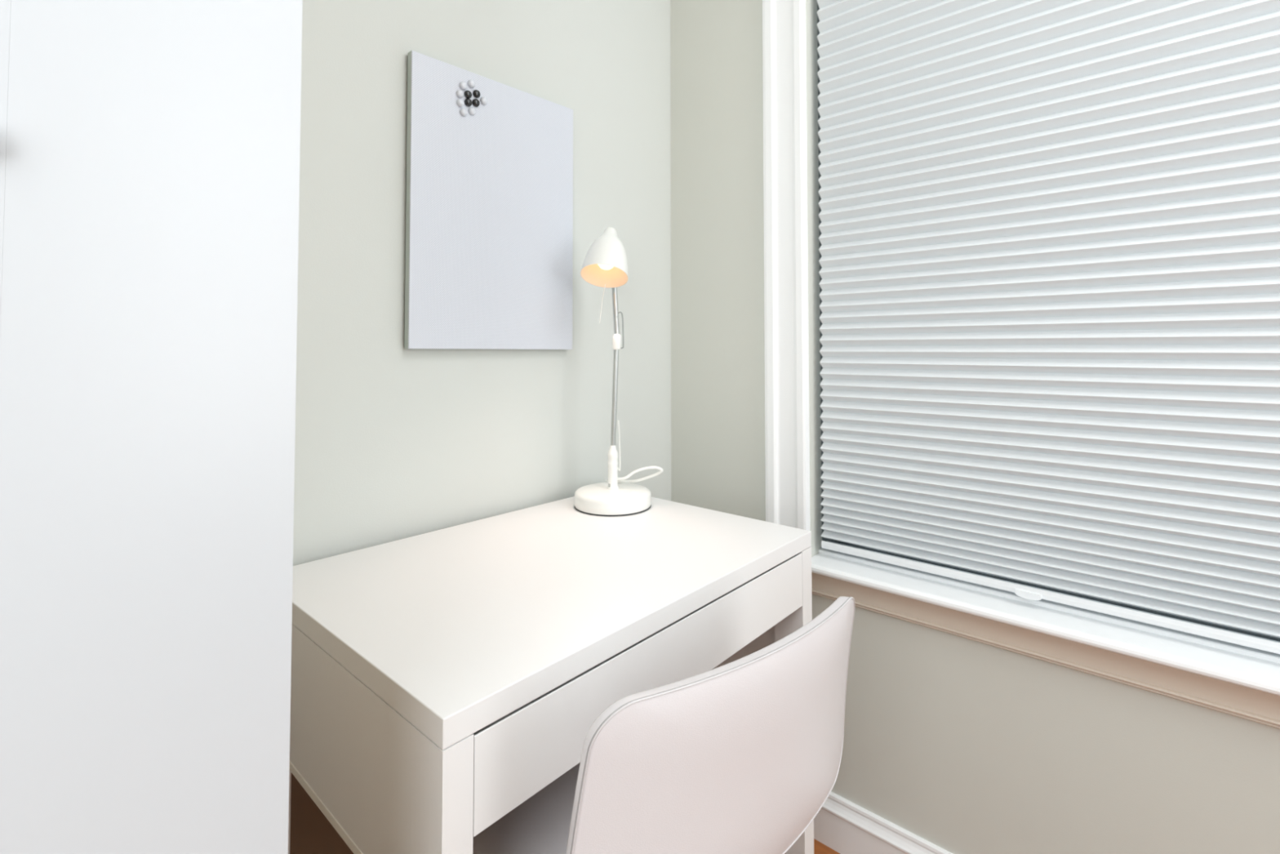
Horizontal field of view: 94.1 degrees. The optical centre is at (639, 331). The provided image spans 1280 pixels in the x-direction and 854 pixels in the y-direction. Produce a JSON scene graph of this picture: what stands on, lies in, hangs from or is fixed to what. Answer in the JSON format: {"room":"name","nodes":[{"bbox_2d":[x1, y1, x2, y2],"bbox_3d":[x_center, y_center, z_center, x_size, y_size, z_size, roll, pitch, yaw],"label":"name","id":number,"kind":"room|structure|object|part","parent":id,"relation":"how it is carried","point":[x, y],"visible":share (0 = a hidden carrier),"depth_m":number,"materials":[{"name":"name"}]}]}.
{"room":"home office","nodes":[
{"label":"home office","id":0,"kind":"room"},
{"bbox_2d":[293,0,671,565],"bbox_3d":[-0.775,-0.200,0.770,0.140,2.600,2.440,-2,-2,41],"label":"wall","id":1,"kind":"structure","parent":0,"point":[393,442],"depth_m":1.14,"materials":[{"name":"paint"}]},
{"bbox_2d":[404,50,573,349],"bbox_3d":[-0.286,-0.235,1.204,0.020,0.543,0.385,-2,-2,41],"label":"board","id":2,"kind":"object","parent":1,"relation":"attached to","point":[489,239],"visible":1,"depth_m":1.17,"materials":[{"name":"grey"}]},
{"bbox_3d":[-0.292,-0.235,1.208,0.005,0.535,0.379,-2,-2,41],"label":"frame","id":3,"kind":"part","parent":2,"relation":"part of","materials":[{"name":"grey metal"}]},
{"bbox_2d":[456,89,463,97],"bbox_3d":[-0.340,-0.450,1.128,0.008,0.015,0.015,-2,-2,41],"label":"round magnet","id":4,"kind":"object","parent":2,"relation":"attached to","point":[460,93],"visible":1,"depth_m":1.12,"materials":[{"name":"white plastic"}]},
{"bbox_2d":[456,98,464,106],"bbox_3d":[-0.339,-0.433,1.128,0.008,0.015,0.015,-2,-2,41],"label":"round magnet","id":5,"kind":"object","parent":2,"relation":"attached to","point":[460,102],"visible":1,"depth_m":1.12,"materials":[{"name":"white plastic"}]},
{"bbox_2d":[459,81,466,89],"bbox_3d":[-0.336,-0.468,1.133,0.008,0.015,0.015,-2,-2,41],"label":"round magnet","id":6,"kind":"object","parent":2,"relation":"attached to","point":[463,85],"visible":1,"depth_m":1.13,"materials":[{"name":"white plastic"}]},
{"bbox_2d":[459,107,467,116],"bbox_3d":[-0.335,-0.417,1.133,0.008,0.015,0.015,-2,-2,41],"label":"round magnet","id":7,"kind":"object","parent":2,"relation":"attached to","point":[463,112],"visible":1,"depth_m":1.13,"materials":[{"name":"white plastic"}]},
{"bbox_2d":[464,97,471,106],"bbox_3d":[-0.328,-0.439,1.141,0.008,0.015,0.015,-2,-2,41],"label":"round magnet","id":8,"kind":"object","parent":2,"relation":"attached to","point":[468,102],"visible":1,"depth_m":1.14,"materials":[{"name":"black plastic"}]},
{"bbox_2d":[464,90,471,98],"bbox_3d":[-0.328,-0.454,1.141,0.008,0.015,0.015,-2,-2,41],"label":"round magnet","id":9,"kind":"object","parent":2,"relation":"attached to","point":[468,94],"visible":1,"depth_m":1.14,"materials":[{"name":"black plastic"}]},
{"bbox_2d":[467,80,475,88],"bbox_3d":[-0.324,-0.477,1.147,0.008,0.015,0.015,-2,-2,41],"label":"round magnet","id":10,"kind":"object","parent":2,"relation":"attached to","point":[471,83],"visible":1,"depth_m":1.14,"materials":[{"name":"white plastic"}]},
{"bbox_2d":[468,106,475,115],"bbox_3d":[-0.322,-0.424,1.147,0.008,0.015,0.015,-2,-2,41],"label":"round magnet","id":11,"kind":"object","parent":2,"relation":"attached to","point":[472,111],"visible":1,"depth_m":1.14,"materials":[{"name":"white plastic"}]},
{"bbox_2d":[471,98,479,106],"bbox_3d":[-0.317,-0.443,1.154,0.008,0.015,0.015,-2,-2,41],"label":"round magnet","id":12,"kind":"object","parent":2,"relation":"attached to","point":[476,103],"visible":1,"depth_m":1.15,"materials":[{"name":"black plastic"}]},
{"bbox_2d":[472,89,480,97],"bbox_3d":[-0.316,-0.461,1.155,0.008,0.015,0.015,-2,-2,41],"label":"round magnet","id":13,"kind":"object","parent":2,"relation":"attached to","point":[476,93],"visible":1,"depth_m":1.15,"materials":[{"name":"black plastic"}]},
{"bbox_2d":[480,97,487,105],"bbox_3d":[-0.305,-0.452,1.167,0.008,0.015,0.015,-2,-2,41],"label":"round magnet","id":14,"kind":"object","parent":2,"relation":"attached to","point":[483,100],"visible":1,"depth_m":1.16,"materials":[{"name":"white plastic"}]},
{"bbox_2d":[813,838,839,853],"bbox_3d":[0.485,1.109,-0.290,3.380,0.080,2.580,-2,-2,41],"label":"floor","id":15,"kind":"structure","parent":0,"point":[820,847],"depth_m":1.28,"materials":[{"name":"brown wood"}]},
{"bbox_2d":[0,0,302,853],"bbox_3d":[-0.735,-0.096,0.231,0.588,2.360,0.911,-2,-2,41],"label":"wardrobe","id":16,"kind":"object","parent":15,"relation":"on","point":[149,149],"visible":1,"depth_m":0.32,"materials":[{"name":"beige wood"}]},
{"bbox_3d":[-0.442,-0.126,0.147,0.020,2.295,0.392,-2,-2,41],"label":"door","id":17,"kind":"part","parent":16,"relation":"part of","materials":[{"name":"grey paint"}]},
{"bbox_2d":[288,496,813,853],"bbox_3d":[-0.124,0.731,0.958,0.510,0.750,0.732,-2,-2,41],"label":"desk","id":18,"kind":"object","parent":15,"relation":"on","point":[442,679],"visible":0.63,"depth_m":0.73,"materials":[{"name":"white paint"}]},
{"bbox_3d":[-0.525,0.742,0.847,0.055,0.722,0.032,-2,-2,41],"label":"leg","id":19,"kind":"part","parent":18,"relation":"part of","materials":[{"name":"white paint"}]},
{"bbox_3d":[-0.310,0.625,1.123,0.012,0.472,0.662,-2,-2,41],"label":"panel","id":20,"kind":"part","parent":18,"relation":"part of","materials":[{"name":"wood"}]},
{"bbox_3d":[-0.359,0.462,0.700,0.400,0.172,0.018,-2,-2,41],"label":"panel","id":21,"kind":"part","parent":18,"relation":"part of","materials":[{"name":"white paint"}]},
{"bbox_3d":[-0.184,0.733,0.546,0.055,0.722,0.032,-2,-2,41],"label":"leg","id":22,"kind":"part","parent":18,"relation":"part of","materials":[{"name":"white paint"}]},
{"bbox_2d":[573,226,662,515],"bbox_3d":[-0.011,0.448,1.334,0.212,1.335,0.359,-2,-2,41],"label":"desk lamp","id":23,"kind":"object","parent":18,"relation":"on","point":[605,264],"visible":0.94,"depth_m":1.24,"materials":[{"name":"white metal"}]},
{"bbox_3d":[-0.079,-0.059,1.259,0.014,0.084,0.002,0,-2,-3],"label":"shade lever","id":24,"kind":"part","parent":23,"relation":"part of","materials":[{"name":"white plastic"}]},
{"bbox_3d":[-0.071,-0.159,1.234,0.099,0.129,0.103,-2,-2,41],"label":"lamp shade","id":25,"kind":"part","parent":23,"relation":"part of","materials":[{"name":"white metal"}]},
{"bbox_3d":[-0.070,-0.152,1.243,0.039,0.046,0.039,-2,-2,41],"label":"bulb","id":26,"kind":"part","parent":23,"relation":"part of","materials":[{"name":"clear glass"}]},
{"bbox_3d":[-0.053,0.138,1.253,0.018,0.217,0.010,0,-2,0],"label":"arm","id":27,"kind":"part","parent":23,"relation":"part of","materials":[{"name":"silver metal"}]},
{"bbox_3d":[-0.053,-0.061,1.282,0.011,0.150,0.058,0,-2,-12],"label":"arm","id":28,"kind":"part","parent":23,"relation":"part of","materials":[{"name":"silver metal"}]},
{"bbox_3d":[-0.045,0.239,1.250,0.009,0.106,0.002,0,-2,0],"label":"tension lever","id":29,"kind":"part","parent":23,"relation":"part of","materials":[{"name":"white plastic"}]},
{"bbox_3d":[-0.040,-0.003,1.257,0.012,0.078,0.002,0,-2,0],"label":"tension lever","id":30,"kind":"part","parent":23,"relation":"part of","materials":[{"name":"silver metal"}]},
{"bbox_3d":[0.038,0.700,1.325,0.244,0.831,0.201,0,-2,6],"label":"power cord","id":31,"kind":"part","parent":23,"relation":"part of","materials":[{"name":"white plastic"}]},
{"bbox_3d":[0.059,0.427,0.802,0.018,0.091,0.660,-2,-2,41],"label":"drawer","id":32,"kind":"part","parent":18,"relation":"part of","materials":[{"name":"white paint"}]},
{"bbox_3d":[0.112,0.533,1.230,0.400,0.282,0.018,-2,-2,41],"label":"panel","id":33,"kind":"part","parent":18,"relation":"part of","materials":[{"name":"white paint"}]},
{"bbox_3d":[0.276,0.749,1.067,0.055,0.722,0.036,-2,-2,41],"label":"leg","id":34,"kind":"part","parent":18,"relation":"part of","materials":[{"name":"white paint"}]},
{"bbox_2d":[472,595,854,853],"bbox_3d":[-0.015,0.714,0.784,0.434,0.774,0.496,1,-2,-39],"label":"desk chair","id":35,"kind":"object","parent":15,"relation":"on","point":[742,755],"visible":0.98,"depth_m":0.58,"materials":[{"name":"white plastic"}]},
{"bbox_3d":[-0.047,0.646,0.826,0.370,0.053,0.395,1,-2,-39],"label":"seat","id":36,"kind":"part","parent":35,"relation":"part of","materials":[{"name":"white leather"}]},
{"bbox_2d":[670,0,1279,853],"bbox_3d":[1.240,-0.202,0.710,3.240,2.600,0.140,-2,-2,41],"label":"wall","id":37,"kind":"structure","parent":0,"point":[964,745],"depth_m":1.21,"materials":[{"name":"paint"}]},
{"bbox_2d":[762,0,809,530],"bbox_3d":[0.340,-0.397,1.404,0.105,1.818,0.022,-2,-2,41],"label":"trim","id":38,"kind":"structure","parent":37,"relation":"attached to","point":[786,347],"depth_m":1.39,"materials":[{"name":"white paint"}]},
{"bbox_2d":[813,791,952,853],"bbox_3d":[1.240,1.041,0.567,3.100,0.108,0.020,-2,-2,41],"label":"baseboard","id":39,"kind":"structure","parent":37,"relation":"attached to","point":[842,824],"depth_m":1.25,"materials":[{"name":"white paint"}]},
{"bbox_2d":[811,547,1279,695],"bbox_3d":[0.963,0.503,0.847,1.765,0.029,0.100,-2,-2,41],"label":"sill","id":40,"kind":"structure","parent":37,"relation":"attached to","point":[1259,669],"depth_m":1.03,"materials":[{"name":"white paint"}]},
{"bbox_2d":[811,572,1279,728],"bbox_3d":[0.951,0.543,0.831,1.743,0.056,0.030,-2,-2,41],"label":"trim","id":41,"kind":"structure","parent":37,"relation":"attached to","point":[1261,707],"depth_m":1.01,"materials":[{"name":"beige paint"}]},
{"bbox_2d":[817,3,1279,641],"bbox_3d":[1.024,-0.347,0.943,1.527,1.735,0.075,-2,-2,41],"label":"window","id":42,"kind":"structure","parent":37,"relation":"in","point":[1272,637],"depth_m":1.15,"materials":[{"name":"grey paint"}]},
{"bbox_2d":[817,0,1279,653],"bbox_3d":[0.981,-0.367,0.893,1.494,1.699,0.040,-2,-2,41],"label":"blind","id":43,"kind":"object","parent":42,"relation":"attached to","point":[1049,239],"visible":1,"depth_m":1.07,"materials":[{"name":"white fabric"}]},
{"bbox_3d":[0.982,0.469,0.869,1.494,0.017,0.032,-2,-2,41],"label":"rail","id":44,"kind":"part","parent":43,"relation":"part of","materials":[{"name":"white"}]}
]}

